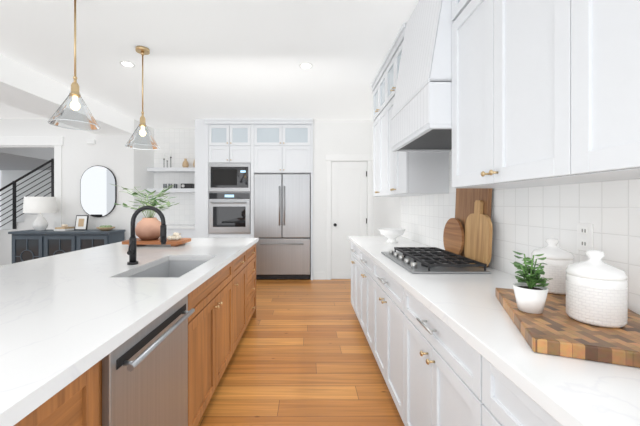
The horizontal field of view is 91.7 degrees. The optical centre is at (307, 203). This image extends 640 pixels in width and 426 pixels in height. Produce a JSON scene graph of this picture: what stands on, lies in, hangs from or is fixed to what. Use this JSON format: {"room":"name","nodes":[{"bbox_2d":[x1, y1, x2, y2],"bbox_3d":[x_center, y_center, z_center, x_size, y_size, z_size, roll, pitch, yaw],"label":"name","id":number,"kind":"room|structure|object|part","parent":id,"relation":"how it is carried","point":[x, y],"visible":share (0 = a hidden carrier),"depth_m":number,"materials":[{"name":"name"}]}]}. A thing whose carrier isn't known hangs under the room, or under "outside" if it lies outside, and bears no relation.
{"room":"kitchen","nodes":[
{"label":"kitchen","id":0,"kind":"room"},
{"bbox_2d":[1,170,50,229],"bbox_3d":[-5.800,-0.077,8.650,5.400,2.780,0.100,0,0,0],"label":"wall","id":1,"kind":"structure","parent":0,"point":[8,177],"depth_m":8.59,"materials":[{"name":"white paint"}]},
{"bbox_2d":[0,148,53,169],"bbox_3d":[-7.025,-1.202,7.029,2.950,0.529,3.139,0,0,0],"label":"ceiling","id":2,"kind":"structure","parent":0,"point":[22,158],"depth_m":6.59,"materials":[{"name":"white paint"}]},
{"bbox_2d":[0,119,127,239],"bbox_3d":[-5.800,-0.077,5.385,5.400,2.780,0.131,0,0,0],"label":"wall","id":3,"kind":"structure","parent":0,"point":[80,156],"depth_m":5.35,"materials":[{"name":"white paint"}]},
{"bbox_2d":[0,137,63,228],"bbox_3d":[-5.230,0.078,5.335,2.040,2.470,0.029,0,0,0],"label":"door frame","id":4,"kind":"structure","parent":3,"relation":"attached to","point":[57,143],"depth_m":5.33,"materials":[{"name":"white wood"}]},
{"bbox_2d":[86,139,94,143],"bbox_3d":[-3.730,-1.072,5.335,0.140,0.080,0.029,0,0,0],"label":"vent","id":5,"kind":"object","parent":3,"relation":"attached to","point":[90,141],"visible":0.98,"depth_m":5.32,"materials":[{"name":"white plastic"}]},
{"bbox_3d":[-3.600,-0.217,5.334,0.610,0.890,0.030,0,0,0],"label":"oval mirror","id":6,"kind":"part","parent":3,"relation":"part of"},
{"bbox_2d":[128,119,153,239],"bbox_3d":[-3.050,-0.077,5.700,0.100,2.780,0.700,0,0,0],"label":"wall","id":7,"kind":"structure","parent":0,"point":[140,176],"depth_m":5.53,"materials":[{"name":"white paint"}]},
{"bbox_2d":[0,0,418,128],"bbox_3d":[-3.618,-1.507,2.750,9.765,0.080,11.900,0,0,0],"label":"ceiling","id":8,"kind":"structure","parent":0,"point":[203,59],"depth_m":3.00,"materials":[{"name":"white paint"}]},
{"bbox_2d":[0,54,133,134],"bbox_3d":[-3.315,-1.331,1.075,0.630,0.269,8.550,0,0,0],"label":"soffit","id":9,"kind":"structure","parent":8,"relation":"attached to","point":[24,88],"depth_m":3.73,"materials":[{"name":"white paint"}]},
{"bbox_2d":[47,0,100,130],"bbox_3d":[-1.590,-1.001,2.120,0.292,0.929,0.292,0,0,0],"label":"pendant light","id":10,"kind":"object","parent":8,"relation":"hanging from","point":[55,118],"visible":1,"depth_m":2.12,"materials":[{"name":"clear glass"}]},
{"bbox_2d":[119,61,135,67],"bbox_3d":[-1.890,-1.464,3.250,0.148,0.006,0.148,0,0,-9],"label":"recessed light","id":11,"kind":"object","parent":8,"relation":"in","point":[124,63],"depth_m":3.25,"materials":[{"name":"white plastic"}]},
{"bbox_2d":[125,46,159,149],"bbox_3d":[-1.560,-1.001,2.930,0.292,0.929,0.292,0,0,0],"label":"pendant light","id":12,"kind":"object","parent":8,"relation":"hanging from","point":[142,50],"visible":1,"depth_m":2.92,"materials":[{"name":"clear glass"}]},
{"bbox_2d":[299,63,312,68],"bbox_3d":[-0.020,-1.464,3.290,0.148,0.006,0.148,0,0,-9],"label":"recessed light","id":13,"kind":"object","parent":8,"relation":"in","point":[301,65],"depth_m":3.28,"materials":[{"name":"white plastic"}]},
{"bbox_2d":[203,118,250,173],"bbox_3d":[-1.364,-0.998,5.692,0.812,0.933,0.711,0,0,0],"label":"upper cabinet","id":14,"kind":"object","parent":0,"relation":"attached to","point":[222,137],"depth_m":5.35,"materials":[{"name":"white paint"}]},
{"bbox_2d":[207,158,250,189],"bbox_3d":[-1.350,-0.489,5.489,0.720,0.555,0.304,0,0,0],"label":"upper cabinet","id":15,"kind":"object","parent":0,"relation":"attached to","point":[222,173],"depth_m":5.34,"materials":[{"name":"white paint"}]},
{"bbox_2d":[208,163,253,192],"bbox_3d":[-1.350,-0.457,5.487,0.720,0.490,0.306,0,0,0],"label":"microwave","id":16,"kind":"object","parent":15,"relation":"in","point":[222,177],"depth_m":5.34,"materials":[{"name":"silver metal"}]},
{"bbox_2d":[197,274,403,425],"bbox_3d":[-3.618,1.343,2.750,9.765,0.060,11.900,0,0,0],"label":"floor","id":17,"kind":"structure","parent":0,"point":[302,355],"depth_m":2.48,"materials":[{"name":"brown wood"}]},
{"bbox_2d":[0,159,53,265],"bbox_3d":[-5.340,0.061,6.799,4.180,2.505,1.102,0,0,0],"label":"staircase","id":18,"kind":"structure","parent":17,"relation":"on","point":[6,247],"depth_m":6.30,"materials":[{"name":"black metal"}]},
{"bbox_2d":[8,230,125,263],"bbox_3d":[-3.890,0.873,5.060,1.580,0.880,0.440,0,0,0],"label":"sideboard","id":19,"kind":"object","parent":17,"relation":"on","point":[27,245],"visible":0.33,"depth_m":4.87,"materials":[{"name":"blue wood"}]},
{"bbox_2d":[23,197,56,230],"bbox_3d":[-4.370,0.158,5.070,0.430,0.549,0.430,0,0,0],"label":"table lamp","id":20,"kind":"object","parent":19,"relation":"on","point":[40,205],"visible":1,"depth_m":4.97,"materials":[{"name":"ceramic"}]},
{"bbox_2d":[54,224,74,230],"bbox_3d":[-3.990,0.380,5.100,0.180,0.104,0.240,0,0,0],"label":"books","id":21,"kind":"object","parent":19,"relation":"on","point":[64,227],"visible":0.96,"depth_m":5.01,"materials":[{"name":"white paper"}]},
{"bbox_2d":[74,215,88,229],"bbox_3d":[-3.740,0.308,5.130,0.200,0.248,0.061,0,0,0],"label":"picture frame","id":22,"kind":"object","parent":19,"relation":"on","point":[81,222],"visible":1,"depth_m":5.12,"materials":[{"name":"black metal"}]},
{"bbox_2d":[96,225,114,230],"bbox_3d":[-3.300,0.390,5.070,0.270,0.084,0.270,0,0,0],"label":"bowl","id":23,"kind":"object","parent":19,"relation":"on","point":[105,227],"visible":1,"depth_m":5.00,"materials":[{"name":"green ceramic"}]},
{"bbox_2d":[20,350,119,425],"bbox_3d":[-1.121,0.875,0.435,1.058,0.876,0.988,0,0,0],"label":"base cabinet","id":24,"kind":"object","parent":17,"relation":"on","point":[94,399],"depth_m":0.85,"materials":[{"name":"brown wood"}]},
{"bbox_2d":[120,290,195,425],"bbox_3d":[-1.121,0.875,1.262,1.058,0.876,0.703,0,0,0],"label":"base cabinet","id":25,"kind":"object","parent":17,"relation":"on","point":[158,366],"depth_m":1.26,"materials":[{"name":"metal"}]},
{"bbox_2d":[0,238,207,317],"bbox_3d":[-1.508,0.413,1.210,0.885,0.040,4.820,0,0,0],"label":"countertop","id":26,"kind":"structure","parent":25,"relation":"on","point":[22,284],"depth_m":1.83,"materials":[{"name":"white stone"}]},
{"bbox_2d":[122,232,190,245],"bbox_3d":[-1.440,0.333,2.980,0.560,0.119,0.300,0,0,0],"label":"cutting board","id":27,"kind":"object","parent":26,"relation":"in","point":[173,240],"visible":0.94,"depth_m":2.87,"materials":[{"name":"brown wood"}]},
{"bbox_2d":[109,183,178,239],"bbox_3d":[-1.527,0.076,2.961,0.578,0.530,0.435,0,0,0],"label":"potted plant","id":28,"kind":"object","parent":27,"relation":"on","point":[148,228],"visible":0.94,"depth_m":2.91,"materials":[{"name":"green plant"}]},
{"bbox_2d":[0,238,258,425],"bbox_3d":[-0.820,0.413,1.210,0.490,0.040,4.820,0,0,0],"label":"countertop","id":29,"kind":"structure","parent":25,"relation":"on","point":[45,346],"depth_m":1.01,"materials":[{"name":"white stone"}]},
{"bbox_2d":[124,258,207,277],"bbox_3d":[-0.878,0.533,2.020,0.399,0.224,0.744,0,0,0],"label":"sink","id":30,"kind":"object","parent":29,"relation":"in","point":[171,267],"depth_m":2.37,"materials":[{"name":"silver metal"}]},
{"bbox_2d":[101,293,194,425],"bbox_3d":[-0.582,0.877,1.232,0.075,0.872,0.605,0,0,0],"label":"dishwasher","id":31,"kind":"object","parent":25,"relation":"in","point":[144,378],"depth_m":1.17,"materials":[{"name":"silver metal"}]},
{"bbox_2d":[135,224,194,237],"bbox_3d":[-2.475,0.853,5.702,1.046,0.920,0.676,0,0,0],"label":"base cabinet","id":32,"kind":"object","parent":17,"relation":"on","point":[185,230],"visible":0.19,"depth_m":5.40,"materials":[{"name":"white paint"}]},
{"bbox_2d":[195,119,206,237],"bbox_3d":[-1.833,-0.076,5.699,0.235,2.778,0.697,0,0,0],"label":"tall cabinet","id":33,"kind":"object","parent":17,"relation":"on","point":[200,178],"depth_m":5.35,"materials":[{"name":"white paint"}]},
{"bbox_2d":[196,262,235,425],"bbox_3d":[-1.121,0.875,2.038,1.058,0.876,1.003,0,0,0],"label":"base cabinet","id":34,"kind":"object","parent":17,"relation":"on","point":[215,300],"depth_m":1.97,"materials":[{"name":"brown wood"}]},
{"bbox_2d":[207,190,250,233],"bbox_3d":[-1.350,0.155,5.482,0.720,0.715,0.316,0,0,0],"label":"base cabinet","id":35,"kind":"object","parent":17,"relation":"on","point":[228,211],"depth_m":5.33,"materials":[{"name":"silver metal"}]},
{"bbox_2d":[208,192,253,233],"bbox_3d":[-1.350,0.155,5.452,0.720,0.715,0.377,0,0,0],"label":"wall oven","id":36,"kind":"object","parent":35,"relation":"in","point":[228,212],"depth_m":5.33,"materials":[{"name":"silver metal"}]},
{"bbox_2d":[207,234,250,237],"bbox_3d":[-1.363,0.916,5.699,0.815,0.795,0.697,0,0,0],"label":"base cabinet","id":37,"kind":"object","parent":17,"relation":"on","point":[208,235],"depth_m":5.35,"materials":[{"name":"white paint"}]},
{"bbox_2d":[236,250,247,346],"bbox_3d":[-1.121,0.875,2.730,1.058,0.876,0.618,0,0,0],"label":"base cabinet","id":38,"kind":"object","parent":17,"relation":"on","point":[242,262],"depth_m":2.86,"materials":[{"name":"brown wood"}]},
{"bbox_2d":[248,242,256,322],"bbox_3d":[-1.121,0.875,3.292,1.058,0.876,0.641,0,0,0],"label":"base cabinet","id":39,"kind":"object","parent":17,"relation":"on","point":[251,253],"depth_m":3.36,"materials":[{"name":"brown wood"}]},
{"bbox_2d":[251,174,310,278],"bbox_3d":[-0.460,0.398,5.681,1.001,1.830,0.720,0,0,0],"label":"tall cabinet","id":40,"kind":"object","parent":17,"relation":"on","point":[253,177],"depth_m":5.32,"materials":[{"name":"silver metal"}]},
{"bbox_2d":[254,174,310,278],"bbox_3d":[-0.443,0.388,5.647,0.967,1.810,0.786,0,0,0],"label":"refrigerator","id":41,"kind":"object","parent":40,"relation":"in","point":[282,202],"depth_m":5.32,"materials":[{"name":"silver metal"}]},
{"bbox_2d":[350,240,355,312],"bbox_3d":[0.834,0.873,3.446,0.617,0.880,0.709,0,0,0],"label":"base cabinet","id":42,"kind":"object","parent":17,"relation":"on","point":[353,246],"depth_m":3.57,"materials":[{"name":"white paint"}]},
{"bbox_2d":[356,248,367,340],"bbox_3d":[0.834,0.873,2.825,0.617,0.880,0.768,0,0,0],"label":"base cabinet","id":43,"kind":"object","parent":17,"relation":"on","point":[361,260],"depth_m":3.04,"materials":[{"name":"white paint"}]},
{"bbox_2d":[368,260,395,404],"bbox_3d":[0.834,0.873,2.100,0.617,0.880,0.918,0,0,0],"label":"base cabinet","id":44,"kind":"object","parent":17,"relation":"on","point":[381,286],"depth_m":2.15,"materials":[{"name":"white paint"}]},
{"bbox_2d":[396,284,463,425],"bbox_3d":[0.834,0.873,1.320,0.617,0.880,0.878,0,0,0],"label":"base cabinet","id":45,"kind":"object","parent":17,"relation":"on","point":[448,344],"depth_m":1.37,"materials":[{"name":"white paint"}]},
{"bbox_2d":[348,236,639,425],"bbox_3d":[0.819,0.413,1.310,0.648,0.041,5.020,0,0,0],"label":"countertop","id":46,"kind":"structure","parent":45,"relation":"on","point":[460,294],"depth_m":0.91,"materials":[{"name":"white stone"}]},
{"bbox_2d":[379,228,404,242],"bbox_3d":[0.860,0.325,3.180,0.270,0.135,0.270,0,0,0],"label":"footed bowl","id":47,"kind":"object","parent":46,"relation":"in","point":[391,234],"visible":1,"depth_m":3.12,"materials":[{"name":"ceramic"}]},
{"bbox_2d":[443,218,463,254],"bbox_3d":[1.054,0.246,2.250,0.030,0.290,0.290,0,0,0],"label":"cutting board","id":48,"kind":"object","parent":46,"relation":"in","point":[453,237],"visible":0.83,"depth_m":2.22,"materials":[{"name":"brown wood"}]},
{"bbox_2d":[455,188,491,267],"bbox_3d":[1.108,0.026,2.100,0.051,0.730,0.420,0,0,0],"label":"cutting board","id":49,"kind":"object","parent":46,"relation":"on","point":[466,198],"visible":0.15,"depth_m":2.12,"materials":[{"name":"brown wood"}]},
{"bbox_2d":[464,200,492,267],"bbox_3d":[1.079,0.184,1.970,0.037,0.416,0.280,0,0,0],"label":"cutting board","id":50,"kind":"object","parent":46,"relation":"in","point":[478,236],"visible":0.85,"depth_m":1.94,"materials":[{"name":"brown wood"}]},
{"bbox_2d":[495,288,639,367],"bbox_3d":[0.868,0.373,1.000,0.370,0.038,0.540,0,0,22],"label":"cutting board","id":51,"kind":"object","parent":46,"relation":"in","point":[553,328],"visible":0.73,"depth_m":0.85,"materials":[{"name":"brown wood"}]},
{"bbox_2d":[510,251,552,313],"bbox_3d":[0.734,0.255,1.027,0.132,0.196,0.152,0,0,0],"label":"plant pot","id":52,"kind":"object","parent":51,"relation":"on","point":[530,294],"visible":1,"depth_m":1.01,"materials":[{"name":"white ceramic"}]},
{"bbox_2d":[531,238,573,294],"bbox_3d":[1.000,0.246,1.270,0.138,0.213,0.138,0,0,0],"label":"canister","id":53,"kind":"object","parent":51,"relation":"on","point":[557,260],"visible":0.79,"depth_m":1.22,"materials":[{"name":"ceramic"}]},
{"bbox_2d":[566,250,627,327],"bbox_3d":[0.875,0.246,0.945,0.138,0.213,0.138,0,0,0],"label":"canister","id":54,"kind":"object","parent":51,"relation":"on","point":[596,290],"visible":1,"depth_m":0.90,"materials":[{"name":"ceramic"}]},
{"bbox_2d":[464,344,559,425],"bbox_3d":[0.834,0.873,0.550,0.617,0.880,0.898,0,0,0],"label":"base cabinet","id":55,"kind":"object","parent":17,"relation":"on","point":[489,400],"depth_m":0.89,"materials":[{"name":"white paint"}]},
{"bbox_2d":[313,120,373,278],"bbox_3d":[0.618,-0.077,5.450,1.055,2.780,0.100,0,0,0],"label":"wall","id":56,"kind":"structure","parent":0,"point":[342,136],"depth_m":5.40,"materials":[{"name":"white paint"}]},
{"bbox_2d":[251,118,312,177],"bbox_3d":[-0.435,-0.998,5.692,1.046,0.933,0.711,0,0,0],"label":"upper cabinet","id":57,"kind":"object","parent":56,"relation":"attached to","point":[278,145],"depth_m":5.35,"materials":[{"name":"white paint"}]},
{"bbox_2d":[314,272,325,279],"bbox_3d":[-1.543,1.248,4.609,5.374,0.130,1.579,0,0,0],"label":"baseboard","id":58,"kind":"structure","parent":56,"relation":"attached to","point":[319,275],"depth_m":5.38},
{"bbox_2d":[331,162,366,278],"bbox_3d":[0.720,0.283,5.392,0.622,2.043,0.110,0,0,0],"label":"pantry door","id":59,"kind":"structure","parent":56,"relation":"in","point":[348,198],"depth_m":5.42,"materials":[{"name":"white"}]},
{"bbox_2d":[326,154,372,279],"bbox_3d":[0.720,0.226,5.386,0.820,2.175,0.027,0,0,0],"label":"door frame","id":60,"kind":"structure","parent":56,"relation":"attached to","point":[368,158],"depth_m":5.38,"materials":[{"name":"white wood"}]},
{"bbox_2d":[374,197,400,235],"bbox_3d":[1.195,-0.077,2.700,0.100,2.780,11.800,0,0,0],"label":"wall","id":61,"kind":"structure","parent":0,"point":[387,212],"depth_m":4.52,"materials":[{"name":"white paint"}]},
{"bbox_2d":[371,67,382,196],"bbox_3d":[0.969,-0.776,3.444,0.347,1.378,0.712,0,0,0],"label":"upper cabinet","id":62,"kind":"object","parent":61,"relation":"attached to","point":[377,83],"depth_m":3.49,"materials":[{"name":"white paint"}]},
{"bbox_2d":[383,23,448,196],"bbox_3d":[0.969,-0.776,2.857,0.347,1.378,0.710,0,0,0],"label":"upper cabinet","id":63,"kind":"object","parent":61,"relation":"attached to","point":[400,174],"depth_m":2.67,"materials":[{"name":"white paint"}]},
{"bbox_2d":[391,0,453,151],"bbox_3d":[0.904,-0.944,2.110,0.475,1.043,0.780,0,0,0],"label":"range hood","id":64,"kind":"object","parent":61,"relation":"attached to","point":[421,118],"visible":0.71,"depth_m":1.91,"materials":[{"name":"white paint"}]},
{"bbox_2d":[452,0,562,187],"bbox_3d":[0.969,-0.776,1.298,0.347,1.378,0.840,0,0,0],"label":"upper cabinet","id":65,"kind":"object","parent":61,"relation":"attached to","point":[498,45],"depth_m":1.31,"materials":[{"name":"white paint"}]},
{"bbox_2d":[401,149,639,314],"bbox_3d":[1.141,-0.147,1.300,0.008,1.079,5.000,0,0,0],"label":"tile backsplash","id":66,"kind":"structure","parent":61,"relation":"attached to","point":[526,221],"depth_m":1.45,"materials":[{"name":"white tile"}]},
{"bbox_2d":[577,223,592,251],"bbox_3d":[1.133,0.136,1.270,0.008,0.115,0.070,0,0,0],"label":"electrical outlet plate","id":67,"kind":"object","parent":66,"relation":"attached to","point":[584,236],"visible":0.98,"depth_m":1.27,"materials":[{"name":"white plastic"}]},
{"bbox_2d":[544,0,639,183],"bbox_3d":[0.969,-0.776,0.550,0.347,1.378,0.904,0,0,0],"label":"upper cabinet","id":68,"kind":"object","parent":61,"relation":"attached to","point":[545,92],"depth_m":0.88,"materials":[{"name":"white paint"}]},
{"bbox_3d":[-1.455,-0.077,5.825,3.290,2.780,0.650,0,0,0],"label":"wall","id":69,"kind":"structure","parent":0,"visible":0},
{"bbox_2d":[154,129,194,223],"bbox_3d":[-2.475,-0.536,6.046,1.046,1.857,0.008,0,0,0],"label":"tiled wall","id":70,"kind":"structure","parent":69,"relation":"attached to","point":[180,143],"depth_m":6.04,"materials":[{"name":"white tile"}]},
{"bbox_2d":[147,188,194,192],"bbox_3d":[-2.475,-0.257,5.910,1.046,0.070,0.261,0,0,0],"label":"floating shelf","id":71,"kind":"object","parent":70,"relation":"attached to","point":[180,190],"visible":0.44,"depth_m":5.78,"materials":[{"name":"white paint"}]},
{"bbox_2d":[163,184,177,187],"bbox_3d":[-2.620,-0.338,5.910,0.272,0.090,0.072,0,0,0],"label":"glasses","id":72,"kind":"object","parent":71,"relation":"on","point":[165,185],"visible":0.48,"depth_m":5.88,"materials":[{"name":"clear glass"}]},
{"bbox_2d":[181,184,193,187],"bbox_3d":[-2.290,-0.340,5.902,0.220,0.094,0.135,0,0,0],"label":"radio","id":73,"kind":"object","parent":71,"relation":"on","point":[187,185],"visible":0.75,"depth_m":5.85,"materials":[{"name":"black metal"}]},
{"bbox_2d":[147,167,194,172],"bbox_3d":[-2.475,-0.647,5.910,1.046,0.070,0.261,0,0,0],"label":"floating shelf","id":74,"kind":"object","parent":70,"relation":"attached to","point":[171,169],"visible":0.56,"depth_m":5.78,"materials":[{"name":"white paint"}]},
{"bbox_2d":[182,159,188,166],"bbox_3d":[-2.330,-0.773,5.910,0.120,0.180,0.120,0,0,0],"label":"vase","id":75,"kind":"object","parent":74,"relation":"on","point":[185,163],"visible":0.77,"depth_m":5.87,"materials":[{"name":"beige ceramic"}]}
]}

